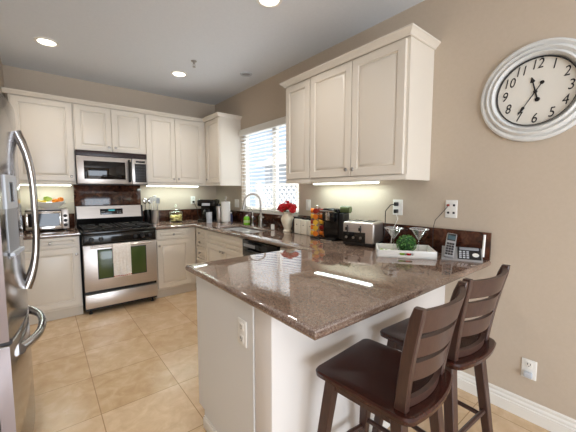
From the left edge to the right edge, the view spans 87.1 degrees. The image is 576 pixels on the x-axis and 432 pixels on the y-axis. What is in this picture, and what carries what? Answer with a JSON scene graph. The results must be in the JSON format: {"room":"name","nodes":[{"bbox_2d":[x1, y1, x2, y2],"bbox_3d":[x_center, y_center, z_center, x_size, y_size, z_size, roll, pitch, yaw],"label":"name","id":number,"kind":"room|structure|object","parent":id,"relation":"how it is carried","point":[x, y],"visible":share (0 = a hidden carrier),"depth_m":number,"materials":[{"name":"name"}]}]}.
{"room":"kitchen","nodes":[
{"label":"kitchen","id":0,"kind":"room"},
{"bbox_2d":[0,59,4,96],"bbox_3d":[-0.952,-0.006,0.078,0.858,2.694,7.719,-4,6,-39],"label":"wall","id":1,"kind":"structure","parent":0,"point":[1,66],"depth_m":3.07,"materials":[{"name":"paint"}]},
{"bbox_2d":[2,65,216,262],"bbox_3d":[-2.422,-0.319,3.917,3.414,2.694,0.120,-4,6,-39],"label":"wall","id":2,"kind":"structure","parent":0,"point":[13,77],"depth_m":3.89,"materials":[{"name":"paint"}]},
{"bbox_2d":[7,93,75,183],"bbox_3d":[-2.696,-0.805,3.347,0.526,0.905,0.358,-4,6,-39],"label":"upper cabinet","id":3,"kind":"object","parent":2,"relation":"attached to","point":[46,125],"visible":0.78,"depth_m":3.25,"materials":[{"name":"beige paint"}]},
{"bbox_2d":[20,184,71,185],"bbox_3d":[-2.716,-0.365,3.405,0.460,0.049,0.060,-4,6,-39],"label":"light","id":4,"kind":"object","parent":3,"relation":"attached to","point":[20,184],"visible":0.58,"depth_m":3.40,"materials":[{"name":"white plastic"}]},
{"bbox_2d":[22,213,74,229],"bbox_3d":[-2.822,0.064,3.532,0.550,0.164,0.021,-4,6,-39],"label":"backsplash","id":5,"kind":"structure","parent":2,"relation":"attached to","point":[71,215],"depth_m":3.67,"materials":[{"name":"red stone"}]},
{"bbox_2d":[73,184,140,224],"bbox_3d":[-2.312,-0.162,3.926,0.750,0.520,0.021,-4,6,-39],"label":"backsplash","id":6,"kind":"structure","parent":2,"relation":"attached to","point":[84,195],"depth_m":3.88,"materials":[{"name":"red stone"}]},
{"bbox_2d":[72,103,144,153],"bbox_3d":[-2.200,-1.030,3.731,0.744,0.518,0.358,-4,6,-39],"label":"upper cabinet","id":7,"kind":"object","parent":2,"relation":"attached to","point":[95,128],"visible":0.91,"depth_m":3.59,"materials":[{"name":"beige paint"}]},
{"bbox_2d":[74,149,147,185],"bbox_3d":[-2.172,-0.575,3.726,0.732,0.385,0.451,-4,6,-39],"label":"microwave","id":8,"kind":"object","parent":7,"relation":"attached to","point":[91,167],"visible":0.99,"depth_m":3.56,"materials":[{"name":"silver metal"}]},
{"bbox_2d":[143,209,200,221],"bbox_3d":[-1.589,-0.017,4.526,1.102,0.164,0.021,-4,6,-39],"label":"backsplash","id":9,"kind":"structure","parent":2,"relation":"attached to","point":[187,214],"depth_m":4.51,"materials":[{"name":"red stone"}]},
{"bbox_2d":[144,114,205,185],"bbox_3d":[-1.594,-0.877,4.234,0.812,0.905,0.358,-4,6,-39],"label":"upper cabinet","id":10,"kind":"object","parent":2,"relation":"attached to","point":[174,147],"visible":0.92,"depth_m":4.09,"materials":[{"name":"beige paint"}]},
{"bbox_2d":[146,185,197,186],"bbox_3d":[-1.619,-0.437,4.289,0.720,0.049,0.060,-4,6,-39],"label":"light","id":11,"kind":"object","parent":10,"relation":"attached to","point":[146,185],"visible":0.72,"depth_m":4.18,"materials":[{"name":"white plastic"}]},
{"bbox_2d":[0,0,424,104],"bbox_3d":[0.036,-1.454,0.774,3.414,0.080,7.939,-4,6,-39],"label":"ceiling","id":12,"kind":"structure","parent":0,"point":[129,44],"depth_m":2.64,"materials":[{"name":"paint"}]},
{"bbox_2d":[33,37,59,46],"bbox_3d":[-2.179,-1.569,2.736,0.184,0.010,0.184,-4,6,-39],"label":"recessed light","id":13,"kind":"object","parent":12,"relation":"in","point":[44,41],"visible":1,"depth_m":2.73,"materials":[{"name":"white glass"}]},
{"bbox_2d":[171,71,186,76],"bbox_3d":[-1.250,-1.629,3.478,0.184,0.010,0.184,-4,6,-39],"label":"recessed light","id":14,"kind":"object","parent":12,"relation":"in","point":[174,73],"visible":1,"depth_m":3.47,"materials":[{"name":"white glass"}]},
{"bbox_2d":[240,72,251,76],"bbox_3d":[-0.485,-1.629,3.490,0.140,0.012,0.140,-4,6,-39],"label":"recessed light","id":15,"kind":"object","parent":12,"relation":"in","point":[246,74],"visible":1,"depth_m":3.48,"materials":[{"name":"grey plastic"}]},
{"bbox_2d":[256,0,281,7],"bbox_3d":[-0.132,-1.519,2.130,0.184,0.010,0.184,-4,6,-39],"label":"recessed light","id":16,"kind":"object","parent":12,"relation":"in","point":[265,3],"visible":1,"depth_m":2.17,"materials":[{"name":"white paint"}]},
{"bbox_2d":[30,288,550,431],"bbox_3d":[0.036,1.311,1.000,3.414,0.080,7.939,-4,6,-39],"label":"floor","id":17,"kind":"structure","parent":0,"point":[132,366],"depth_m":2.22,"materials":[{"name":"tile"}]},
{"bbox_2d":[0,93,45,431],"bbox_3d":[-1.743,0.338,1.426,0.921,1.790,0.910,-4,6,-39],"label":"refrigerator","id":18,"kind":"object","parent":17,"relation":"on","point":[17,395],"visible":1,"depth_m":1.40,"materials":[{"name":"grey metal"}]},
{"bbox_2d":[24,236,82,324],"bbox_3d":[-2.627,0.642,3.334,0.540,0.873,0.638,-4,6,-39],"label":"base cabinet","id":19,"kind":"object","parent":17,"relation":"on","point":[56,290],"visible":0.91,"depth_m":3.15,"materials":[{"name":"beige paint"}]},
{"bbox_2d":[23,227,79,239],"bbox_3d":[-2.630,0.186,3.303,0.550,0.040,0.635,-4,6,-39],"label":"countertop","id":20,"kind":"structure","parent":19,"relation":"on","point":[72,231],"depth_m":3.17,"materials":[{"name":"brown stone"}]},
{"bbox_2d":[24,208,69,232],"bbox_3d":[-2.663,0.041,3.356,0.370,0.241,0.334,-4,6,-39],"label":"toaster oven","id":21,"kind":"object","parent":20,"relation":"on","point":[58,218],"visible":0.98,"depth_m":3.27,"materials":[{"name":"silver metal"}]},
{"bbox_2d":[38,201,65,208],"bbox_3d":[-2.644,-0.123,3.367,0.284,0.082,0.241,-4,6,-39],"label":"fruit bowl","id":22,"kind":"object","parent":21,"relation":"on","point":[48,205],"visible":0.9,"depth_m":3.31,"materials":[{"name":"white ceramic"}]},
{"bbox_3d":[-2.678,-0.159,3.305,0.117,0.053,0.048,-4,6,-39],"label":"banana","id":23,"kind":"object","parent":22,"relation":"in","visible":0},
{"bbox_2d":[43,196,53,201],"bbox_3d":[-2.643,-0.189,3.350,0.097,0.059,0.060,-4,6,-39],"label":"pear","id":24,"kind":"object","parent":23,"relation":"on","point":[46,198],"visible":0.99,"depth_m":3.32,"materials":[{"name":"green food"}]},
{"bbox_2d":[75,205,157,313],"bbox_3d":[-2.072,0.467,3.679,0.744,1.166,0.742,-4,6,-39],"label":"range","id":25,"kind":"object","parent":17,"relation":"on","point":[99,227],"visible":1,"depth_m":3.50,"materials":[{"name":"silver metal"}]},
{"bbox_2d":[76,224,155,234],"bbox_3d":[-2.075,0.151,3.657,0.744,0.030,0.622,-4,6,-39],"label":"cooktop","id":26,"kind":"object","parent":25,"relation":"in","point":[132,229],"depth_m":3.46,"materials":[{"name":"black metal"}]},
{"bbox_2d":[112,242,131,277],"bbox_3d":[-1.855,0.489,3.388,0.178,0.381,0.056,-4,6,-39],"label":"dish towel","id":27,"kind":"object","parent":25,"relation":"hanging from","point":[121,252],"visible":1,"depth_m":3.37,"materials":[{"name":"white fabric"}]},
{"bbox_2d":[155,227,195,297],"bbox_3d":[-1.618,0.576,4.146,0.520,0.873,0.638,-4,6,-39],"label":"base cabinet","id":28,"kind":"object","parent":17,"relation":"on","point":[176,247],"visible":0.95,"depth_m":3.91,"materials":[{"name":"beige paint"}]},
{"bbox_2d":[147,219,490,339],"bbox_3d":[-0.533,0.217,2.923,1.536,0.040,3.863,-4,6,-39],"label":"countertop","id":29,"kind":"structure","parent":28,"relation":"on","point":[316,288],"depth_m":1.55,"materials":[{"name":"brown stone"}]},
{"bbox_2d":[144,210,150,223],"bbox_3d":[-1.903,0.007,4.115,0.090,0.185,0.090,-4,6,-39],"label":"utensil crock","id":30,"kind":"object","parent":29,"relation":"on","point":[147,213],"visible":0.78,"depth_m":4.08,"materials":[{"name":"black"}]},
{"bbox_2d":[151,210,158,222],"bbox_3d":[-1.822,0.006,4.148,0.104,0.180,0.104,-4,6,-39],"label":"utensil crock","id":31,"kind":"object","parent":29,"relation":"on","point":[154,213],"visible":0.94,"depth_m":4.11,"materials":[{"name":"metal"}]},
{"bbox_2d":[168,206,183,222],"bbox_3d":[-1.591,-0.043,4.293,0.206,0.256,0.206,-4,6,-39],"label":"cookie jar","id":32,"kind":"object","parent":29,"relation":"on","point":[178,218],"visible":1,"depth_m":4.27,"materials":[{"name":"clear glass"}]},
{"bbox_2d":[197,199,219,221],"bbox_3d":[-1.145,-0.082,4.360,0.253,0.321,0.283,0,5,3],"label":"drip coffee maker","id":33,"kind":"object","parent":29,"relation":"on","point":[206,204],"visible":0.79,"depth_m":4.27,"materials":[{"name":"black plastic"}]},
{"bbox_2d":[206,209,211,222],"bbox_3d":[-1.087,0.000,4.182,0.078,0.187,0.077,-4,6,-39],"label":"coffee grinder","id":34,"kind":"object","parent":29,"relation":"on","point":[208,212],"visible":0.99,"depth_m":4.15,"materials":[{"name":"grey metal"}]},
{"bbox_2d":[216,203,221,221],"bbox_3d":[-0.979,-0.047,4.292,0.076,0.263,0.075,-4,6,-39],"label":"flask","id":35,"kind":"object","parent":29,"relation":"on","point":[218,207],"visible":0.92,"depth_m":4.26,"materials":[{"name":"metal"}]},
{"bbox_2d":[221,196,230,222],"bbox_3d":[-0.870,-0.095,4.240,0.150,0.367,0.150,-4,6,-39],"label":"paper towel holder","id":36,"kind":"object","parent":29,"relation":"on","point":[225,206],"visible":0.99,"depth_m":4.19,"materials":[{"name":"white paper"}]},
{"bbox_2d":[226,227,262,232],"bbox_3d":[-0.524,0.276,3.578,0.380,0.184,0.820,-4,6,-39],"label":"sink","id":37,"kind":"object","parent":29,"relation":"in","point":[244,230],"visible":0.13,"depth_m":3.89,"materials":[{"name":"silver metal"}]},
{"bbox_2d":[244,215,249,224],"bbox_3d":[-0.537,0.048,3.942,0.081,0.130,0.081,-4,6,-39],"label":"dish soap bottle","id":38,"kind":"object","parent":29,"relation":"on","point":[246,218],"visible":1,"depth_m":3.91,"materials":[{"name":"green plastic"}]},
{"bbox_2d":[248,208,253,224],"bbox_3d":[-0.471,0.008,3.876,0.090,0.221,0.044,-4,6,-39],"label":"soap dispenser","id":39,"kind":"object","parent":29,"relation":"on","point":[250,208],"visible":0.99,"depth_m":3.88,"materials":[{"name":"silver metal"}]},
{"bbox_2d":[242,193,263,226],"bbox_3d":[-0.419,-0.074,3.709,0.279,0.412,0.113,1,5,8],"label":"faucet","id":40,"kind":"object","parent":29,"relation":"on","point":[261,217],"visible":1,"depth_m":3.70,"materials":[{"name":"silver metal"}]},
{"bbox_2d":[281,212,293,231],"bbox_3d":[-0.006,0.061,3.284,0.140,0.212,0.140,1,5,8],"label":"flower vase","id":41,"kind":"object","parent":29,"relation":"on","point":[287,217],"visible":0.94,"depth_m":3.23,"materials":[{"name":"beige ceramic"}]},
{"bbox_2d":[283,204,288,209],"bbox_3d":[-0.017,-0.034,3.217,0.086,0.192,0.077,-4,6,-39],"label":"flower","id":42,"kind":"object","parent":41,"relation":"in","point":[285,206],"visible":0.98,"depth_m":3.21,"materials":[{"name":"red plant"}]},
{"bbox_2d":[289,206,295,212],"bbox_3d":[0.024,-0.022,3.206,0.080,0.172,0.132,-4,6,-39],"label":"flower","id":43,"kind":"object","parent":41,"relation":"in","point":[292,209],"visible":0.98,"depth_m":3.16,"materials":[{"name":"red plant"}]},
{"bbox_2d":[294,216,304,233],"bbox_3d":[0.121,0.094,3.131,0.096,0.171,0.090,-4,6,-39],"label":"canister","id":44,"kind":"object","parent":29,"relation":"on","point":[297,221],"visible":0.75,"depth_m":3.10,"materials":[{"name":"beige ceramic"}]},
{"bbox_2d":[301,217,309,234],"bbox_3d":[0.184,0.102,3.054,0.096,0.168,0.090,-4,6,-39],"label":"canister","id":45,"kind":"object","parent":29,"relation":"on","point":[303,220],"visible":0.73,"depth_m":3.02,"materials":[{"name":"beige ceramic"}]},
{"bbox_2d":[307,218,313,235],"bbox_3d":[0.247,0.109,2.977,0.096,0.166,0.090,-4,6,-39],"label":"canister","id":46,"kind":"object","parent":29,"relation":"on","point":[309,220],"visible":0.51,"depth_m":2.96,"materials":[{"name":"beige ceramic"}]},
{"bbox_2d":[310,205,322,238],"bbox_3d":[0.274,0.050,2.832,0.136,0.308,0.136,-4,6,-39],"label":"pod carousel","id":47,"kind":"object","parent":29,"relation":"on","point":[318,236],"visible":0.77,"depth_m":2.81,"materials":[{"name":"silver metal"}]},
{"bbox_2d":[320,206,351,241],"bbox_3d":[0.428,0.064,2.676,0.240,0.305,0.215,4,6,39],"label":"coffee machine","id":48,"kind":"object","parent":29,"relation":"on","point":[333,218],"visible":0.89,"depth_m":2.64,"materials":[{"name":"black plastic"}]},
{"bbox_2d":[343,220,382,246],"bbox_3d":[0.605,0.133,2.459,0.260,0.186,0.244,3,6,35],"label":"toaster","id":49,"kind":"object","parent":29,"relation":"on","point":[368,233],"visible":0.99,"depth_m":2.38,"materials":[{"name":"silver metal"}]},
{"bbox_2d":[376,243,436,259],"bbox_3d":[0.798,0.240,2.087,0.365,0.050,0.262,1,5,14],"label":"serving tray","id":50,"kind":"object","parent":29,"relation":"on","point":[422,251],"visible":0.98,"depth_m":1.99,"materials":[{"name":"white plastic"}]},
{"bbox_2d":[384,227,402,249],"bbox_3d":[0.750,0.167,2.155,0.129,0.167,0.129,-4,6,-39],"label":"martini glass","id":51,"kind":"object","parent":50,"relation":"on","point":[399,231],"visible":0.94,"depth_m":2.13,"materials":[{"name":"white"}]},
{"bbox_2d":[396,234,416,253],"bbox_3d":[0.807,0.193,2.066,0.138,0.136,0.140,-4,6,-39],"label":"topiary ball","id":52,"kind":"object","parent":50,"relation":"on","point":[406,242],"visible":0.85,"depth_m":2.03,"materials":[{"name":"green plant"}]},
{"bbox_2d":[409,228,428,238],"bbox_3d":[0.906,0.171,2.100,0.129,0.167,0.129,-4,6,-39],"label":"martini glass","id":53,"kind":"object","parent":50,"relation":"on","point":[424,233],"visible":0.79,"depth_m":2.08,"materials":[{"name":"white"}]},
{"bbox_2d":[441,235,485,262],"bbox_3d":[1.116,0.196,1.929,0.242,0.163,0.115,2,5,27],"label":"cordless phone base","id":54,"kind":"object","parent":29,"relation":"on","point":[467,254],"visible":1,"depth_m":1.90,"materials":[{"name":"silver metal"}]},
{"bbox_2d":[443,233,456,257],"bbox_3d":[1.047,0.190,1.953,0.059,0.151,0.123,4,6,38],"label":"handset","id":55,"kind":"object","parent":54,"relation":"in","point":[450,244],"visible":1,"depth_m":1.94,"materials":[{"name":"silver metal"}]},
{"bbox_2d":[196,227,246,262],"bbox_3d":[-0.915,0.577,4.136,0.638,0.873,0.370,-4,6,-39],"label":"base cabinet","id":56,"kind":"object","parent":17,"relation":"on","point":[201,254],"visible":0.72,"depth_m":3.92,"materials":[{"name":"beige paint"}]},
{"bbox_2d":[206,230,243,261],"bbox_3d":[-0.514,0.617,3.641,0.638,0.873,0.907,-4,6,-39],"label":"base cabinet","id":57,"kind":"object","parent":17,"relation":"on","point":[219,246],"visible":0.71,"depth_m":3.45,"materials":[{"name":"beige paint"}]},
{"bbox_2d":[196,276,254,431],"bbox_3d":[0.003,0.765,1.832,0.927,0.873,0.636,-4,6,-39],"label":"base cabinet","id":58,"kind":"object","parent":17,"relation":"on","point":[226,367],"visible":0.23,"depth_m":1.50,"materials":[{"name":"beige paint"}]},
{"bbox_2d":[238,317,246,347],"bbox_3d":[-0.204,0.515,1.341,0.009,0.118,0.072,-4,6,-39],"label":"wall outlet","id":59,"kind":"object","parent":58,"relation":"attached to","point":[242,325],"visible":1,"depth_m":1.33,"materials":[{"name":"white plastic"}]},
{"bbox_2d":[239,322,243,330],"bbox_3d":[-0.205,0.487,1.338,0.004,0.032,0.034,-4,6,-39],"label":"socket","id":60,"kind":"object","parent":59,"relation":"attached to","point":[241,324],"depth_m":1.33,"materials":[{"name":"white plastic"}]},
{"bbox_2d":[243,239,279,255],"bbox_3d":[-0.055,0.665,3.043,0.639,0.874,0.590,-4,6,-39],"label":"dishwasher","id":61,"kind":"object","parent":17,"relation":"on","point":[250,247],"visible":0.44,"depth_m":2.86,"materials":[{"name":"black metal"}]},
{"bbox_2d":[316,280,467,431],"bbox_3d":[0.384,0.748,1.180,0.412,1.012,0.485,-4,6,-43],"label":"bar stool","id":62,"kind":"object","parent":17,"relation":"on","point":[404,390],"visible":1,"depth_m":1.05,"materials":[{"name":"brown wood"}]},
{"bbox_2d":[372,264,510,431],"bbox_3d":[0.730,0.725,1.470,0.412,1.012,0.485,-3,6,-36],"label":"bar stool","id":63,"kind":"object","parent":17,"relation":"on","point":[471,344],"visible":0.64,"depth_m":1.28,"materials":[{"name":"brown wood"}]},
{"bbox_2d":[254,285,444,431],"bbox_3d":[0.483,0.773,1.729,1.509,0.874,0.125,-4,6,-39],"label":"wall","id":64,"kind":"structure","parent":0,"point":[288,388],"depth_m":1.30,"materials":[{"name":"white paint"}]},
{"bbox_2d":[369,418,389,431],"bbox_3d":[0.475,1.156,1.742,1.509,0.107,0.143,-4,6,-39],"label":"baseboard","id":65,"kind":"structure","parent":64,"relation":"attached to","point":[386,425],"depth_m":1.70,"materials":[{"name":"white paint"}]},
{"bbox_2d":[215,0,575,419],"bbox_3d":[1.323,-0.155,1.911,0.120,2.694,7.719,-4,6,-39],"label":"wall","id":66,"kind":"structure","parent":0,"point":[523,194],"depth_m":1.87,"materials":[{"name":"paint"}]},
{"bbox_2d":[205,116,240,185],"bbox_3d":[-0.943,-0.881,4.283,0.358,0.905,0.480,-4,6,-39],"label":"upper cabinet","id":67,"kind":"object","parent":66,"relation":"attached to","point":[222,138],"visible":1,"depth_m":4.12,"materials":[{"name":"beige paint"}]},
{"bbox_2d":[1,87,241,121],"bbox_3d":[-1.731,-1.295,3.570,2.434,0.044,0.503,-4,6,-39],"label":"crown molding","id":68,"kind":"structure","parent":67,"relation":"on","point":[4,89],"depth_m":3.58,"materials":[{"name":"beige paint"}]},
{"bbox_2d":[235,199,238,206],"bbox_3d":[-0.740,-0.183,4.365,0.010,0.115,0.118,-4,6,-39],"label":"light switch","id":69,"kind":"object","parent":66,"relation":"attached to","point":[236,200],"visible":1,"depth_m":4.35,"materials":[{"name":"white plastic"}]},
{"bbox_2d":[240,209,298,216],"bbox_3d":[-0.255,-0.043,3.802,0.067,0.022,1.260,-4,6,-39],"label":"trim","id":70,"kind":"structure","parent":66,"relation":"attached to","point":[245,210],"depth_m":3.76,"materials":[{"name":"white paint"}]},
{"bbox_2d":[244,125,298,211],"bbox_3d":[-0.208,-0.590,3.796,0.055,1.075,1.220,-4,6,-39],"label":"window","id":71,"kind":"structure","parent":66,"relation":"in","point":[247,203],"depth_m":3.74,"materials":[{"name":"white paint"}]},
{"bbox_2d":[239,116,298,213],"bbox_3d":[-0.264,-0.598,3.750,0.072,1.082,1.250,-4,6,-39],"label":"window blind","id":72,"kind":"object","parent":71,"relation":"attached to","point":[281,121],"visible":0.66,"depth_m":3.73,"materials":[{"name":"white paint"}]},
{"bbox_2d":[286,78,310,183],"bbox_3d":[0.210,-0.767,2.883,0.330,0.905,0.340,-4,6,-39],"label":"upper cabinet","id":73,"kind":"object","parent":66,"relation":"attached to","point":[298,95],"visible":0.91,"depth_m":2.77,"materials":[{"name":"beige paint"}]},
{"bbox_2d":[306,199,310,210],"bbox_3d":[0.211,-0.116,3.190,0.010,0.115,0.072,-4,6,-39],"label":"light switch","id":74,"kind":"object","parent":66,"relation":"attached to","point":[308,202],"visible":1,"depth_m":3.18,"materials":[{"name":"white plastic"}]},
{"bbox_2d":[230,210,491,260],"bbox_3d":[0.061,0.071,3.381,0.021,0.174,3.835,-4,6,-39],"label":"backsplash","id":75,"kind":"structure","parent":66,"relation":"attached to","point":[437,237],"depth_m":2.21,"materials":[{"name":"red stone"}]},
{"bbox_2d":[310,36,433,182],"bbox_3d":[0.594,-0.726,2.388,0.358,0.905,0.914,-4,6,-39],"label":"upper cabinet","id":76,"kind":"object","parent":66,"relation":"attached to","point":[371,113],"visible":1,"depth_m":2.13,"materials":[{"name":"beige paint"}]},
{"bbox_2d":[313,180,379,184],"bbox_3d":[0.483,-0.304,2.663,0.060,0.049,0.720,-4,6,-39],"label":"light","id":77,"kind":"object","parent":76,"relation":"attached to","point":[375,181],"visible":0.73,"depth_m":2.58,"materials":[{"name":"white plastic"}]},
{"bbox_2d":[279,23,440,87],"bbox_3d":[0.482,-1.206,2.478,0.370,0.044,1.338,-4,6,-39],"label":"crown molding","id":78,"kind":"structure","parent":76,"relation":"on","point":[412,29],"depth_m":2.09,"materials":[{"name":"beige paint"}]},
{"bbox_2d":[382,202,398,242],"bbox_3d":[0.805,0.062,2.405,0.125,0.346,0.044,3,6,33],"label":"plug","id":79,"kind":"object","parent":66,"relation":"attached to","point":[395,203],"visible":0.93,"depth_m":2.41,"materials":[{"name":"black plastic"}]},
{"bbox_2d":[391,209,397,240],"bbox_3d":[0.835,0.091,2.384,0.061,0.288,0.039,0,5,-1],"label":"plug","id":80,"kind":"object","parent":66,"relation":"attached to","point":[395,210],"visible":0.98,"depth_m":2.37,"materials":[{"name":"black"}]},
{"bbox_2d":[393,199,402,214],"bbox_3d":[0.863,-0.069,2.386,0.009,0.122,0.085,-4,6,-39],"label":"wall outlet","id":81,"kind":"object","parent":66,"relation":"attached to","point":[399,207],"visible":0.81,"depth_m":2.37,"materials":[{"name":"white plastic"}]},
{"bbox_2d":[432,200,457,247],"bbox_3d":[1.089,0.073,2.106,0.150,0.368,0.022,4,6,39],"label":"wall outlet","id":82,"kind":"object","parent":66,"relation":"attached to","point":[450,210],"visible":0.99,"depth_m":2.07,"materials":[{"name":"white plastic"}]},
{"bbox_2d":[457,370,575,431],"bbox_3d":[2.397,1.245,0.581,0.018,0.119,4.130,-4,6,-39],"label":"baseboard","id":83,"kind":"structure","parent":66,"relation":"attached to","point":[546,418],"depth_m":1.80,"materials":[{"name":"white paint"}]},
{"bbox_2d":[481,37,575,141],"bbox_3d":[1.369,-0.691,1.680,0.042,0.544,0.544,-4,6,-39],"label":"wall clock","id":84,"kind":"object","parent":66,"relation":"attached to","point":[533,89],"visible":1,"depth_m":1.69,"materials":[{"name":"white plastic"}]},
{"bbox_2d":[521,357,536,380],"bbox_3d":[1.415,0.900,1.780,0.009,0.115,0.072,-4,6,-39],"label":"wall outlet","id":85,"kind":"object","parent":66,"relation":"attached to","point":[528,365],"visible":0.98,"depth_m":1.77,"materials":[{"name":"white plastic"}]},
{"bbox_2d":[523,371,531,378],"bbox_3d":[1.404,0.929,1.773,0.020,0.034,0.040,-4,6,-39],"label":"night light","id":86,"kind":"object","parent":85,"relation":"attached to","point":[526,374],"visible":1,"depth_m":1.77,"materials":[{"name":"white plastic"}]},
{"bbox_2d":[525,361,532,367],"bbox_3d":[1.414,0.872,1.776,0.004,0.032,0.034,-4,6,-39],"label":"socket","id":87,"kind":"object","parent":85,"relation":"attached to","point":[528,364],"depth_m":1.78,"materials":[{"name":"white plastic"}]},
{"label":"outside","id":88,"kind":"structure","parent":0,"visible":0},
{"bbox_3d":[2.415,0.732,8.469,9.706,0.100,14.000,-4,6,-39],"label":"ground","id":89,"kind":"structure","parent":88,"visible":0},
{"bbox_2d":[255,153,295,207],"bbox_3d":[2.249,-1.061,10.768,2.700,3.100,8.600,-4,6,-39],"label":"house","id":90,"kind":"structure","parent":89,"relation":"on","point":[282,156],"depth_m":12.63,"materials":[{"name":"grey paint"}]},
{"bbox_2d":[255,182,298,209],"bbox_3d":[0.204,0.165,5.275,0.090,1.550,2.690,-4,6,-39],"label":"lattice fence","id":91,"kind":"object","parent":89,"relation":"on","point":[296,196],"visible":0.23,"depth_m":5.85,"materials":[{"name":"white plastic"}]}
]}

